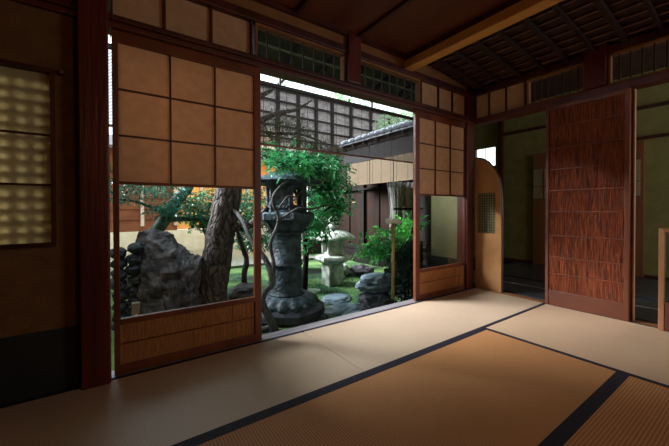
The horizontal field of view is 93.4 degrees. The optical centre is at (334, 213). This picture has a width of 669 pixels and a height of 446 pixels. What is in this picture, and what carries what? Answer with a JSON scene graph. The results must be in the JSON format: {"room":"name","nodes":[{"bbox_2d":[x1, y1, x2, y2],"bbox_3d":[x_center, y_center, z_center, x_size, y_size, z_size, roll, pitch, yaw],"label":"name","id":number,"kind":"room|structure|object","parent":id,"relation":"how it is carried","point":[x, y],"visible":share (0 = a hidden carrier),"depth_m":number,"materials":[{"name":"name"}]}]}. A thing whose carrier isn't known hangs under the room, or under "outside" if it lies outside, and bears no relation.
{"room":"traditional dwelling","nodes":[
{"label":"traditional dwelling","id":0,"kind":"room"},
{"bbox_2d":[0,0,80,405],"bbox_3d":[-1.808,-0.019,1.163,1.365,1.822,0.064,-1,1,-35],"label":"wall","id":1,"kind":"structure","parent":0,"point":[40,286],"depth_m":1.46,"materials":[{"name":"brown paint"}]},
{"bbox_2d":[0,59,64,248],"bbox_3d":[-1.621,-0.254,1.284,0.814,0.868,0.101,-1,1,-35],"label":"window","id":2,"kind":"structure","parent":1,"relation":"in","point":[27,98],"depth_m":1.43,"materials":[{"name":"paper"}]},
{"bbox_2d":[77,0,111,390],"bbox_3d":[-1.181,-0.286,1.554,0.116,2.356,0.115,-1,1,-35],"label":"wooden pillar","id":3,"kind":"structure","parent":1,"relation":"attached to","point":[92,15],"depth_m":1.51,"materials":[{"name":"red wood"}]},
{"bbox_2d":[8,0,475,123],"bbox_3d":[-0.436,-0.984,2.097,4.700,0.026,0.113,-1,1,-35],"label":"trim","id":4,"kind":"structure","parent":1,"relation":"attached to","point":[63,3],"depth_m":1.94,"materials":[{"name":"red wood"}]},
{"bbox_2d":[111,0,251,53],"bbox_3d":[-0.837,-1.107,1.815,0.734,0.224,0.046,-1,1,-35],"label":"transom","id":5,"kind":"object","parent":4,"relation":"on","point":[185,17],"visible":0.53,"depth_m":1.82,"materials":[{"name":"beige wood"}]},
{"bbox_2d":[253,22,345,80],"bbox_3d":[-0.223,-1.112,2.239,0.717,0.224,0.050,-1,1,-35],"label":"grille","id":6,"kind":"object","parent":4,"relation":"on","point":[257,26],"visible":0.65,"depth_m":2.22,"materials":[{"name":"wood"}]},
{"bbox_2d":[361,59,419,101],"bbox_3d":[0.478,-1.119,2.726,0.736,0.224,0.050,-1,1,-35],"label":"grille","id":7,"kind":"object","parent":4,"relation":"on","point":[364,63],"visible":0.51,"depth_m":2.74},
{"bbox_2d":[420,80,466,115],"bbox_3d":[1.093,-1.125,3.155,0.724,0.224,0.046,-1,1,-35],"label":"transom","id":8,"kind":"object","parent":4,"relation":"on","point":[430,95],"visible":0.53,"depth_m":3.15,"materials":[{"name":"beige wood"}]},
{"bbox_2d":[111,289,465,377],"bbox_3d":[-0.445,0.870,2.136,4.700,0.076,0.096,-1,1,-35],"label":"trim","id":9,"kind":"structure","parent":1,"relation":"attached to","point":[352,315],"depth_m":2.35,"materials":[{"name":"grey wood"}]},
{"bbox_2d":[111,29,261,375],"bbox_3d":[-0.814,-0.054,1.850,0.795,1.778,0.030,-1,1,-35],"label":"screen","id":10,"kind":"object","parent":9,"relation":"on","point":[182,117],"visible":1,"depth_m":1.81,"materials":[{"name":"paper"}]},
{"bbox_2d":[413,110,464,300],"bbox_3d":[1.066,-0.072,3.156,0.784,1.778,0.030,-1,1,-35],"label":"screen","id":11,"kind":"object","parent":9,"relation":"on","point":[438,141],"visible":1,"depth_m":3.09,"materials":[{"name":"paper"}]},
{"bbox_2d":[346,31,360,84],"bbox_3d":[0.129,-1.195,2.470,0.118,0.383,0.110,-1,1,-35],"label":"trim","id":12,"kind":"structure","parent":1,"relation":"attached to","point":[353,42],"depth_m":2.42,"materials":[{"name":"red wood"}]},
{"bbox_2d":[110,245,313,281],"bbox_3d":[-4.527,1.168,6.789,7.900,0.140,3.200,-1,1,-35],"label":"path","id":13,"kind":"object","parent":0,"point":[237,260],"depth_m":7.59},
{"bbox_2d":[111,254,402,370],"bbox_3d":[-1.320,1.133,4.888,9.000,0.135,5.400,-1,1,-35],"label":"moss","id":14,"kind":"object","parent":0,"point":[315,271],"visible":0.06,"depth_m":5.19,"materials":[{"name":"plant"}]},
{"bbox_2d":[132,302,139,315],"bbox_3d":[-1.557,0.970,2.401,0.080,0.555,0.153,0,1,40],"label":"post","id":15,"kind":"object","parent":14,"relation":"on","point":[135,305],"visible":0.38,"depth_m":2.42,"materials":[{"name":"white paint"}]},
{"bbox_2d":[134,229,201,313],"bbox_3d":[-1.889,0.693,3.588,0.720,1.023,1.115,0,1,-12],"label":"rock","id":16,"kind":"object","parent":14,"relation":"on","point":[170,275],"visible":0.79,"depth_m":3.33,"materials":[{"name":"stone"}]},
{"bbox_2d":[110,180,265,289],"bbox_3d":[-2.113,-0.360,4.804,2.611,3.283,0.978,-1,1,-35],"label":"shrub","id":17,"kind":"object","parent":14,"relation":"on","point":[166,216],"visible":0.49,"depth_m":4.63,"materials":[{"name":"green plant"}]},
{"bbox_2d":[160,189,270,251],"bbox_3d":[-1.873,0.373,5.273,1.846,1.699,1.016,-1,1,-35],"label":"shrub","id":18,"kind":"object","parent":14,"relation":"on","point":[248,214],"visible":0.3,"depth_m":5.18,"materials":[{"name":"green plant"}]},
{"bbox_2d":[109,35,353,304],"bbox_3d":[-1.213,-1.584,5.080,7.860,5.721,3.929,-1,1,-38],"label":"pine tree","id":19,"kind":"object","parent":14,"relation":"on","point":[216,254],"visible":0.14,"depth_m":3.82,"materials":[{"name":"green plant"}]},
{"bbox_2d":[236,220,248,282],"bbox_3d":[-1.303,0.552,4.279,0.116,1.418,0.345,0,1,28],"label":"slender tree","id":20,"kind":"object","parent":14,"relation":"on","point":[238,234],"visible":0.56,"depth_m":4.34,"materials":[{"name":"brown plant"}]},
{"bbox_2d":[228,282,261,299],"bbox_3d":[-1.199,1.076,4.233,0.477,0.292,0.376,-1,1,-35],"label":"rock","id":21,"kind":"object","parent":14,"relation":"on","point":[242,290],"visible":0.52,"depth_m":4.09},
{"bbox_2d":[234,186,323,254],"bbox_3d":[-1.145,0.165,6.496,2.142,2.137,1.023,0,1,-27],"label":"shrub","id":22,"kind":"object","parent":14,"relation":"on","point":[264,197],"visible":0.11,"depth_m":6.32,"materials":[{"name":"green plant"}]},
{"bbox_2d":[232,175,336,332],"bbox_3d":[-0.681,0.414,3.419,1.325,1.657,0.715,0,1,12],"label":"sapling","id":23,"kind":"object","parent":14,"relation":"on","point":[272,326],"visible":0.81,"depth_m":3.29,"materials":[{"name":"grey plant"}]},
{"bbox_2d":[261,158,325,326],"bbox_3d":[-0.570,0.286,3.681,0.936,1.878,0.924,-1,1,-35],"label":"stone lantern","id":24,"kind":"object","parent":14,"relation":"on","point":[290,305],"visible":0.81,"depth_m":3.51,"materials":[{"name":"stone"}]},
{"bbox_2d":[261,139,362,290],"bbox_3d":[-0.279,0.185,3.830,1.196,2.161,1.634,0,1,39],"label":"tree","id":25,"kind":"object","parent":14,"relation":"on","point":[301,162],"visible":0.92,"depth_m":3.90,"materials":[{"name":"green plant"}]},
{"bbox_2d":[262,275,390,320],"bbox_3d":[-0.245,1.116,3.964,2.924,0.162,2.643,-1,1,-35],"label":"grass","id":26,"kind":"structure","parent":14,"relation":"on","point":[349,275],"depth_m":4.72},
{"bbox_2d":[310,216,354,286],"bbox_3d":[-0.024,0.611,4.822,0.698,1.135,0.700,-1,1,-35],"label":"stone lantern","id":27,"kind":"object","parent":14,"relation":"on","point":[332,260],"visible":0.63,"depth_m":4.71,"materials":[{"name":"stone"}]},
{"bbox_2d":[321,293,350,304],"bbox_3d":[0.021,1.167,4.182,0.457,0.131,0.373,-1,1,-35],"label":"stepping stone","id":28,"kind":"object","parent":14,"relation":"on","point":[329,299],"visible":0.69,"depth_m":4.09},
{"bbox_2d":[322,303,358,316],"bbox_3d":[0.031,1.179,3.766,0.646,0.117,0.335,-1,1,-35],"label":"stepping stone","id":29,"kind":"object","parent":14,"relation":"on","point":[341,308],"visible":0.48,"depth_m":3.71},
{"bbox_2d":[349,264,373,276],"bbox_3d":[0.472,1.085,5.881,0.453,0.263,0.488,0,1,28],"label":"rock","id":30,"kind":"object","parent":14,"relation":"on","point":[356,270],"visible":0.73,"depth_m":5.73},
{"bbox_2d":[356,292,397,310],"bbox_3d":[0.527,1.097,3.812,0.602,0.295,0.447,-1,1,-35],"label":"rock","id":31,"kind":"object","parent":14,"relation":"on","point":[367,300],"visible":0.55,"depth_m":3.66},
{"bbox_2d":[355,272,397,293],"bbox_3d":[0.526,0.888,3.974,0.603,0.274,0.436,-1,1,-35],"label":"rock","id":32,"kind":"object","parent":31,"relation":"on","point":[375,282],"visible":0.88,"depth_m":3.82,"materials":[{"name":"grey stone"}]},
{"bbox_2d":[348,212,429,291],"bbox_3d":[0.702,0.602,4.237,1.220,1.253,0.846,-1,1,-35],"label":"shrub","id":33,"kind":"object","parent":14,"relation":"on","point":[402,236],"visible":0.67,"depth_m":4.09,"materials":[{"name":"green plant"}]},
{"bbox_2d":[385,219,401,301],"bbox_3d":[0.698,0.647,3.708,0.236,1.165,0.065,-1,1,-35],"label":"spout","id":34,"kind":"object","parent":14,"relation":"on","point":[393,222],"visible":0.95,"depth_m":3.69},
{"bbox_2d":[380,236,429,301],"bbox_3d":[0.912,0.766,4.060,0.624,0.922,0.989,0,1,21],"label":"evergreen shrub","id":35,"kind":"object","parent":14,"relation":"on","point":[406,285],"visible":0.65,"depth_m":3.87,"materials":[{"name":"green plant"}]},
{"bbox_2d":[387,181,422,266],"bbox_3d":[1.065,0.371,4.815,0.667,1.691,0.259,-1,1,-35],"label":"fence","id":36,"kind":"object","parent":14,"relation":"on","point":[401,195],"visible":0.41,"depth_m":4.68,"materials":[{"name":"wood"}]},
{"bbox_2d":[396,240,422,298],"bbox_3d":[0.999,0.793,4.232,0.105,0.860,0.400,-1,1,-35],"label":"shrub","id":37,"kind":"object","parent":14,"relation":"on","point":[421,242],"visible":0.24,"depth_m":4.14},
{"bbox_3d":[-2.235,1.189,3.281,0.148,0.123,0.176,-1,1,-35],"label":"stone","id":38,"kind":"object","parent":14,"relation":"on","visible":0},
{"bbox_2d":[112,311,126,321],"bbox_3d":[-2.225,1.080,3.282,0.155,0.132,0.184,-1,1,-35],"label":"stone","id":39,"kind":"object","parent":38,"relation":"on","point":[124,314],"visible":0.27,"depth_m":3.25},
{"bbox_2d":[111,300,128,312],"bbox_3d":[-2.222,0.968,3.284,0.164,0.135,0.158,0,1,15],"label":"stone","id":40,"kind":"object","parent":39,"relation":"on","point":[124,305],"visible":0.56,"depth_m":3.24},
{"bbox_2d":[112,289,127,301],"bbox_3d":[-2.231,0.856,3.287,0.146,0.127,0.185,-1,1,-35],"label":"stone","id":41,"kind":"object","parent":40,"relation":"on","point":[123,295],"visible":0.46,"depth_m":3.24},
{"bbox_2d":[111,279,126,290],"bbox_3d":[-2.237,0.748,3.275,0.172,0.126,0.150,0,1,27],"label":"stone","id":42,"kind":"object","parent":41,"relation":"on","point":[123,283],"visible":0.56,"depth_m":3.23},
{"bbox_3d":[-2.113,1.148,3.329,0.155,0.131,0.182,-1,1,-35],"label":"stone","id":43,"kind":"object","parent":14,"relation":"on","visible":0},
{"bbox_2d":[126,307,141,316],"bbox_3d":[-2.104,1.038,3.330,0.158,0.123,0.177,-1,1,-35],"label":"stone","id":44,"kind":"object","parent":43,"relation":"on","point":[129,311],"visible":0.35,"depth_m":3.26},
{"bbox_2d":[127,296,139,306],"bbox_3d":[-2.101,0.929,3.336,0.151,0.134,0.182,-1,1,-35],"label":"stone","id":45,"kind":"object","parent":44,"relation":"on","point":[130,299],"visible":0.48,"depth_m":3.27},
{"bbox_2d":[126,285,137,296],"bbox_3d":[-2.113,0.817,3.330,0.153,0.127,0.185,-1,1,-35],"label":"stone","id":46,"kind":"object","parent":45,"relation":"on","point":[131,291],"visible":0.72,"depth_m":3.26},
{"bbox_2d":[128,274,140,285],"bbox_3d":[-2.096,0.701,3.338,0.150,0.135,0.182,-1,1,-35],"label":"stone","id":47,"kind":"object","parent":46,"relation":"on","point":[135,280],"visible":0.79,"depth_m":3.27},
{"bbox_2d":[125,264,139,275],"bbox_3d":[-2.118,0.594,3.318,0.155,0.134,0.179,-1,1,-35],"label":"stone","id":48,"kind":"object","parent":47,"relation":"on","point":[131,270],"visible":0.78,"depth_m":3.26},
{"bbox_2d":[125,254,141,264],"bbox_3d":[-2.117,0.486,3.319,0.151,0.125,0.173,-1,1,-35],"label":"stone","id":49,"kind":"object","parent":48,"relation":"on","point":[132,259],"visible":0.94,"depth_m":3.27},
{"bbox_2d":[127,242,143,253],"bbox_3d":[-2.097,0.373,3.330,0.155,0.134,0.180,-1,1,-35],"label":"stone","id":50,"kind":"object","parent":49,"relation":"on","point":[136,247],"visible":0.98,"depth_m":3.28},
{"bbox_2d":[108,0,507,100],"bbox_3d":[0.574,-1.512,0.725,5.400,0.300,5.060,-1,1,-35],"label":"ceiling","id":51,"kind":"structure","parent":0,"point":[421,22],"depth_m":2.33,"materials":[{"name":"wood"}]},
{"bbox_2d":[108,43,412,162],"bbox_3d":[-0.121,-1.027,3.133,3.800,0.848,0.024,-1,1,-35],"label":"bamboo blind","id":52,"kind":"object","parent":51,"relation":"hanging from","point":[279,86],"visible":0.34,"depth_m":3.18,"materials":[{"name":"wood"}]},
{"bbox_2d":[295,0,311,13],"bbox_3d":[0.934,-1.354,0.435,0.032,0.025,4.170,-1,1,-35],"label":"trim","id":53,"kind":"structure","parent":51,"relation":"attached to","point":[304,3],"depth_m":2.07,"materials":[{"name":"red wood"}]},
{"bbox_2d":[358,0,414,37],"bbox_3d":[1.378,-1.358,0.743,0.032,0.025,4.170,-1,1,-35],"label":"trim","id":54,"kind":"structure","parent":51,"relation":"attached to","point":[399,7],"depth_m":2.20,"materials":[{"name":"red wood"}]},
{"bbox_2d":[431,196,456,258],"bbox_3d":[1.401,-0.628,3.804,0.060,2.330,0.520,-1,1,-35],"label":"wall","id":55,"kind":"structure","parent":0,"point":[443,208],"depth_m":3.85,"materials":[{"name":"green paint"}]},
{"bbox_2d":[430,255,456,266],"bbox_3d":[1.396,0.897,3.815,0.080,0.720,0.520,-1,1,-35],"label":"trim","id":56,"kind":"structure","parent":55,"relation":"attached to","point":[434,260],"depth_m":3.88,"materials":[{"name":"black"}]},
{"bbox_2d":[384,257,513,287],"bbox_3d":[3.311,0.876,3.038,2.300,0.070,5.700,-1,1,-35],"label":"floor","id":57,"kind":"structure","parent":0,"point":[504,262],"depth_m":4.96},
{"bbox_2d":[473,270,544,299],"bbox_3d":[1.992,0.822,3.728,0.780,0.028,1.180,-1,1,-35],"label":"mat","id":58,"kind":"object","parent":57,"relation":"on","point":[522,290],"visible":0.33,"depth_m":3.45,"materials":[{"name":"fabric"}]},
{"bbox_2d":[635,297,657,323],"bbox_3d":[2.764,0.833,2.572,0.830,0.028,1.560,-1,1,-35],"label":"mat","id":59,"kind":"object","parent":57,"relation":"on","point":[643,314],"visible":0.2,"depth_m":2.66,"materials":[{"name":"fabric"}]},
{"bbox_2d":[635,277,668,301],"bbox_3d":[3.626,0.825,3.171,1.230,0.028,1.560,-1,1,-35],"label":"mat","id":60,"kind":"object","parent":57,"relation":"on","point":[647,288],"visible":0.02,"depth_m":3.40,"materials":[{"name":"fabric"}]},
{"bbox_2d":[427,0,668,89],"bbox_3d":[2.307,-1.383,1.456,1.080,0.139,4.280,-1,1,-35],"label":"ceiling","id":61,"kind":"structure","parent":0,"point":[573,5],"depth_m":2.44,"materials":[{"name":"wood"}]},
{"bbox_2d":[452,51,502,83],"bbox_3d":[1.274,-1.353,2.873,1.000,0.140,0.020,-1,1,-35],"label":"trim","id":62,"kind":"structure","parent":61,"relation":"attached to","point":[457,53],"depth_m":2.89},
{"bbox_2d":[472,40,523,77],"bbox_3d":[1.381,-1.352,2.719,1.000,0.140,0.032,-1,1,-35],"label":"trim","id":63,"kind":"structure","parent":61,"relation":"attached to","point":[478,44],"depth_m":2.73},
{"bbox_2d":[430,0,575,65],"bbox_3d":[2.099,-1.386,1.293,0.016,0.018,4.150,-1,1,-35],"label":"trim","id":64,"kind":"structure","parent":61,"relation":"attached to","point":[570,1],"depth_m":2.39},
{"bbox_2d":[438,1,592,69],"bbox_3d":[2.188,-1.375,1.354,0.016,0.018,4.150,-1,1,-35],"label":"trim","id":65,"kind":"structure","parent":61,"relation":"attached to","point":[589,3],"depth_m":2.40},
{"bbox_2d":[495,30,544,70],"bbox_3d":[1.488,-1.351,2.566,1.000,0.140,0.020,-1,1,-35],"label":"trim","id":66,"kind":"structure","parent":61,"relation":"attached to","point":[500,33],"depth_m":2.58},
{"bbox_2d":[444,0,624,73],"bbox_3d":[2.276,-1.364,1.416,0.016,0.018,4.150,-1,1,-35],"label":"trim","id":67,"kind":"structure","parent":61,"relation":"attached to","point":[618,1],"depth_m":2.37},
{"bbox_2d":[521,17,570,62],"bbox_3d":[1.595,-1.349,2.412,1.000,0.140,0.032,-1,1,-35],"label":"trim","id":68,"kind":"structure","parent":61,"relation":"attached to","point":[528,22],"depth_m":2.42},
{"bbox_2d":[451,1,643,77],"bbox_3d":[2.365,-1.353,1.478,0.016,0.018,4.150,-1,1,-35],"label":"trim","id":69,"kind":"structure","parent":61,"relation":"attached to","point":[641,2],"depth_m":2.38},
{"bbox_2d":[458,0,668,81],"bbox_3d":[2.454,-1.342,1.540,0.016,0.018,4.150,-1,1,-35],"label":"trim","id":70,"kind":"structure","parent":61,"relation":"attached to","point":[666,2],"depth_m":2.41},
{"bbox_2d":[464,10,668,84],"bbox_3d":[2.543,-1.331,1.601,0.016,0.018,4.150,-1,1,-35],"label":"trim","id":71,"kind":"structure","parent":61,"relation":"attached to","point":[666,11],"depth_m":2.48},
{"bbox_2d":[551,3,595,52],"bbox_3d":[1.701,-1.348,2.259,1.000,0.140,0.020,-1,1,-35],"label":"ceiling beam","id":72,"kind":"structure","parent":61,"relation":"attached to","point":[556,7],"depth_m":2.26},
{"bbox_2d":[592,0,629,43],"bbox_3d":[1.808,-1.346,2.105,1.000,0.140,0.032,-1,1,-35],"label":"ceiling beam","id":73,"kind":"structure","parent":61,"relation":"attached to","point":[602,7],"depth_m":2.17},
{"bbox_2d":[642,0,663,32],"bbox_3d":[1.915,-1.345,1.951,1.000,0.140,0.020,-1,1,-35],"label":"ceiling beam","id":74,"kind":"structure","parent":61,"relation":"attached to","point":[648,4],"depth_m":2.09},
{"bbox_2d":[474,66,668,276],"bbox_3d":[4.137,-0.448,3.637,0.060,2.700,5.760,-1,1,-35],"label":"wall","id":75,"kind":"structure","parent":0,"point":[519,148],"depth_m":4.94,"materials":[{"name":"green paint"}]},
{"bbox_2d":[498,121,503,194],"bbox_3d":[2.841,-0.478,5.397,0.060,2.590,0.070,-1,1,-35],"label":"trim","id":76,"kind":"structure","parent":75,"relation":"attached to","point":[501,123],"depth_m":5.37,"materials":[{"name":"red wood"}]},
{"bbox_2d":[533,153,545,264],"bbox_3d":[3.256,-0.053,4.803,0.032,1.730,0.435,-1,1,-35],"label":"wooden door","id":77,"kind":"structure","parent":75,"relation":"in","point":[539,160],"depth_m":4.90,"materials":[{"name":"wood"}]},
{"bbox_2d":[503,101,668,135],"bbox_3d":[4.307,-1.314,3.302,0.030,0.040,5.030,-1,1,-35],"label":"trim","id":78,"kind":"structure","parent":75,"relation":"attached to","point":[664,102],"depth_m":4.00,"materials":[{"name":"red wood"}]},
{"bbox_2d":[503,257,668,280],"bbox_3d":[4.316,0.805,3.327,0.020,0.060,5.030,-1,1,-35],"label":"baseboard","id":79,"kind":"structure","parent":75,"relation":"attached to","point":[504,258],"depth_m":5.07,"materials":[{"name":"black wood"}]},
{"bbox_2d":[635,140,644,277],"bbox_3d":[3.769,-0.046,4.066,0.032,1.730,0.320,-1,1,-35],"label":"wooden door","id":80,"kind":"structure","parent":75,"relation":"in","point":[640,145],"depth_m":3.96,"materials":[{"name":"wood"}]},
{"bbox_2d":[636,133,668,140],"bbox_3d":[4.716,-0.929,2.719,0.030,0.040,3.600,-1,1,-35],"label":"trim","id":81,"kind":"structure","parent":75,"relation":"attached to","point":[662,134],"depth_m":3.87,"materials":[{"name":"red wood"}]},
{"bbox_2d":[475,25,667,292],"bbox_3d":[2.721,-0.400,1.776,0.070,2.550,4.320,-1,1,-35],"label":"wall","id":82,"kind":"structure","parent":0,"point":[489,215],"depth_m":3.33,"materials":[{"name":"beige paint"}]},
{"bbox_2d":[403,59,473,91],"bbox_3d":[1.035,-1.363,3.129,1.100,0.145,0.080,-1,1,-35],"label":"trim","id":83,"kind":"structure","parent":82,"relation":"attached to","point":[428,70],"depth_m":3.06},
{"bbox_2d":[433,59,485,89],"bbox_3d":[1.168,-1.355,3.026,1.000,0.140,0.032,-1,1,-35],"label":"trim","id":84,"kind":"structure","parent":82,"relation":"attached to","point":[440,62],"depth_m":3.04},
{"bbox_2d":[457,85,473,288],"bbox_3d":[1.426,-0.262,3.435,0.126,2.256,0.120,-1,1,-35],"label":"trim","id":85,"kind":"structure","parent":82,"relation":"attached to","point":[469,128],"depth_m":3.38,"materials":[{"name":"red wood"}]},
{"bbox_2d":[475,287,657,326],"bbox_3d":[2.754,0.867,1.738,0.100,0.078,4.200,-1,1,-35],"label":"trim","id":86,"kind":"structure","parent":82,"relation":"attached to","point":[505,293],"depth_m":2.98,"materials":[{"name":"brown wood"}]},
{"bbox_2d":[470,18,668,88],"bbox_3d":[2.631,-1.320,1.663,0.016,0.018,4.150,-1,1,-35],"label":"trim","id":87,"kind":"structure","parent":82,"relation":"attached to","point":[665,20],"depth_m":2.55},
{"bbox_2d":[474,25,668,96],"bbox_3d":[2.738,-1.277,1.707,0.097,0.065,4.200,-1,1,-35],"label":"trim","id":88,"kind":"structure","parent":82,"relation":"attached to","point":[655,34],"depth_m":2.70,"materials":[{"name":"red wood"}]},
{"bbox_2d":[630,88,635,320],"bbox_3d":[2.121,-0.064,2.633,0.027,1.762,0.574,-1,1,-35],"label":"sliding door","id":89,"kind":"structure","parent":82,"relation":"in","point":[633,91],"depth_m":2.40,"materials":[{"name":"brown wood"}]},
{"bbox_2d":[474,41,668,116],"bbox_3d":[3.248,-1.779,3.006,2.400,0.060,5.760,-1,1,-35],"label":"ceiling","id":90,"kind":"structure","parent":0,"point":[648,59],"depth_m":3.89,"materials":[{"name":"wood"}]},
{"bbox_3d":[-1.337,1.273,7.545,60.000,0.100,50.000,-1,1,-35],"label":"gravel","id":91,"kind":"object","parent":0,"visible":0},
{"bbox_2d":[109,85,399,254],"bbox_3d":[-1.930,-1.574,10.638,12.600,5.530,1.200,-1,1,-35],"label":"building","id":92,"kind":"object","parent":91,"relation":"on","point":[131,221],"visible":0.13,"depth_m":9.24,"materials":[{"name":"brown brick"}]},
{"bbox_2d":[261,76,307,90],"bbox_3d":[-3.392,-2.772,14.524,6.434,7.994,2.492,-1,1,-35],"label":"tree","id":93,"kind":"object","parent":91,"relation":"on","point":[270,79],"visible":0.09,"depth_m":15.04,"materials":[{"name":"green plant"}]},
{"bbox_2d":[314,88,380,108],"bbox_3d":[0.753,-3.252,17.526,5.257,8.854,2.687,-1,1,-35],"label":"tree","id":94,"kind":"object","parent":91,"relation":"on","point":[336,94],"visible":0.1,"depth_m":16.97,"materials":[{"name":"green plant"}]},
{"bbox_2d":[307,121,412,266],"bbox_3d":[1.049,-0.623,7.843,2.326,3.674,4.605,-1,1,-35],"label":"building","id":95,"kind":"structure","parent":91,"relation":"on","point":[373,208],"depth_m":7.10,"materials":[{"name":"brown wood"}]},
{"bbox_2d":[347,161,369,185],"bbox_3d":[0.506,-0.841,6.790,0.020,0.485,0.750,-1,1,-35],"label":"blind","id":96,"kind":"object","parent":95,"relation":"hanging from","point":[363,168],"visible":0.77,"depth_m":6.72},
{"bbox_2d":[370,156,392,183],"bbox_3d":[0.917,-0.835,6.199,0.020,0.485,0.650,-1,1,-35],"label":"blind","id":97,"kind":"object","parent":95,"relation":"hanging from","point":[382,170],"visible":0.89,"depth_m":6.19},
{"bbox_2d":[394,152,412,181],"bbox_3d":[1.308,-0.830,5.637,0.020,0.485,0.680,-1,1,-35],"label":"blind","id":98,"kind":"object","parent":95,"relation":"hanging from","point":[403,168],"visible":0.63,"depth_m":5.72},
{"bbox_2d":[373,108,412,129],"bbox_3d":[2.590,-1.314,11.309,2.317,5.113,2.295,-1,1,-38],"label":"tree","id":99,"kind":"object","parent":91,"relation":"on","point":[394,111],"visible":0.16,"depth_m":10.90,"materials":[{"name":"green plant"}]},
{"bbox_3d":[0.791,0.912,0.374,4.720,0.024,4.200,-1,1,-35],"label":"floor","id":100,"kind":"structure","parent":0,"visible":0},
{"bbox_2d":[0,331,366,445],"bbox_3d":[-0.906,0.865,1.318,2.128,0.056,0.708,-1,1,-35],"label":"mat","id":101,"kind":"object","parent":100,"relation":"on","point":[180,403],"visible":0.83,"depth_m":1.41,"materials":[{"name":"wicker"}]},
{"bbox_2d":[184,328,622,445],"bbox_3d":[0.410,0.862,1.341,2.116,0.056,0.755,-1,1,-35],"label":"mat","id":102,"kind":"object","parent":100,"relation":"on","point":[482,387],"visible":0.83,"depth_m":1.38,"materials":[{"name":"wicker"}]},
{"bbox_2d":[302,288,544,373],"bbox_3d":[0.843,0.848,2.533,2.126,0.056,0.708,-1,1,-35],"label":"mat","id":103,"kind":"object","parent":100,"relation":"on","point":[371,342],"visible":0.7,"depth_m":2.29,"materials":[{"name":"wicker"}]},
{"bbox_2d":[484,304,668,387],"bbox_3d":[2.073,0.854,1.714,1.039,0.056,2.037,-1,1,-35],"label":"mat","id":104,"kind":"object","parent":100,"relation":"on","point":[637,350],"visible":0.8,"depth_m":2.07,"materials":[{"name":"wicker"}]},
{"bbox_2d":[545,87,630,321],"bbox_3d":[2.064,-0.063,2.606,0.028,1.762,0.564,-1,1,-35],"label":"sliding door","id":105,"kind":"structure","parent":104,"relation":"on","point":[588,140],"depth_m":2.57,"materials":[{"name":"wood"}]},
{"bbox_2d":[658,228,668,331],"bbox_3d":[2.501,0.467,1.904,0.030,0.715,0.768,-1,1,-35],"label":"screen","id":106,"kind":"object","parent":104,"relation":"on","point":[663,307],"visible":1,"depth_m":2.19,"materials":[{"name":"brown wood"}]},
{"bbox_2d":[550,373,668,445],"bbox_3d":[0.841,0.867,0.721,2.116,0.056,0.752,-1,1,-35],"label":"mat","id":107,"kind":"object","parent":100,"relation":"on","point":[632,411],"visible":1,"depth_m":1.27,"materials":[{"name":"wicker"}]},
{"bbox_3d":[2.981,-0.349,-0.709,7.100,2.600,0.060,-1,1,-35],"label":"wall","id":108,"kind":"structure","parent":0,"visible":0},
{"bbox_2d":[404,0,521,60],"bbox_3d":[1.852,-1.351,1.091,0.085,0.050,4.200,-1,1,-35],"label":"trim","id":109,"kind":"structure","parent":108,"relation":"attached to","point":[508,3],"depth_m":2.31,"materials":[{"name":"red wood"}]},
{"bbox_2d":[403,0,563,70],"bbox_3d":[1.846,-1.289,1.087,0.100,0.070,4.200,-1,1,-35],"label":"trim","id":110,"kind":"structure","parent":108,"relation":"attached to","point":[523,9],"depth_m":2.22,"materials":[{"name":"brown wood"}]},
{"bbox_2d":[474,70,668,125],"bbox_3d":[2.745,-0.970,1.715,0.112,0.061,4.200,-1,1,-35],"label":"trim","id":111,"kind":"structure","parent":108,"relation":"attached to","point":[662,77],"depth_m":2.64,"materials":[{"name":"brown wood"}]},
{"bbox_2d":[475,81,526,117],"bbox_3d":[1.681,-1.136,3.214,0.046,0.242,0.513,-1,1,-35],"label":"transom","id":112,"kind":"object","parent":111,"relation":"on","point":[515,96],"visible":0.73,"depth_m":3.20,"materials":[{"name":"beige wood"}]},
{"bbox_2d":[526,62,584,105],"bbox_3d":[1.962,-1.132,2.806,0.050,0.242,0.452,-1,1,-35],"label":"grille","id":113,"kind":"object","parent":111,"relation":"on","point":[577,66],"visible":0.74,"depth_m":2.81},
{"bbox_2d":[608,35,668,84],"bbox_3d":[2.395,-1.126,2.183,0.050,0.242,0.770,-1,1,-35],"label":"grille","id":114,"kind":"object","parent":111,"relation":"on","point":[666,38],"visible":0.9,"depth_m":2.36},
{"bbox_2d":[584,43,607,90],"bbox_3d":[2.129,-1.170,2.557,0.120,0.323,0.140,-1,1,-35],"label":"trim","id":115,"kind":"structure","parent":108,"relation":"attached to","point":[596,63],"depth_m":2.51,"materials":[{"name":"red wood"}]},
{"bbox_3d":[1.916,-0.357,5.004,2.150,2.900,0.980,-1,1,-35],"label":"wall","id":116,"kind":"structure","parent":0,"visible":0},
{"bbox_2d":[420,195,430,265],"bbox_3d":[2.163,-0.260,5.229,1.470,2.900,0.935,-1,1,-35],"label":"trim","id":117,"kind":"structure","parent":116,"relation":"attached to","point":[425,201],"depth_m":4.97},
{"bbox_3d":[-1.812,-1.098,1.154,1.365,0.225,0.058,-1,1,-35],"label":"wall","id":118,"kind":"structure","parent":0,"visible":0},
{"bbox_2d":[225,0,402,65],"bbox_3d":[-0.894,-1.309,1.789,3.600,0.073,0.080,-1,1,-35],"label":"trim","id":119,"kind":"structure","parent":118,"relation":"attached to","point":[254,6],"depth_m":2.22,"materials":[{"name":"wood"}]},
{"bbox_2d":[252,0,405,58],"bbox_3d":[-0.880,-1.361,1.768,3.600,0.032,0.090,-1,1,-35],"label":"trim","id":120,"kind":"structure","parent":118,"relation":"attached to","point":[270,3],"depth_m":2.27,"materials":[{"name":"red wood"}]},
{"bbox_2d":[187,0,474,97],"bbox_3d":[-0.440,-1.250,2.099,4.700,0.053,0.100,-1,1,-35],"label":"trim","id":121,"kind":"structure","parent":118,"relation":"attached to","point":[222,6],"depth_m":2.22,"materials":[{"name":"red wood"}]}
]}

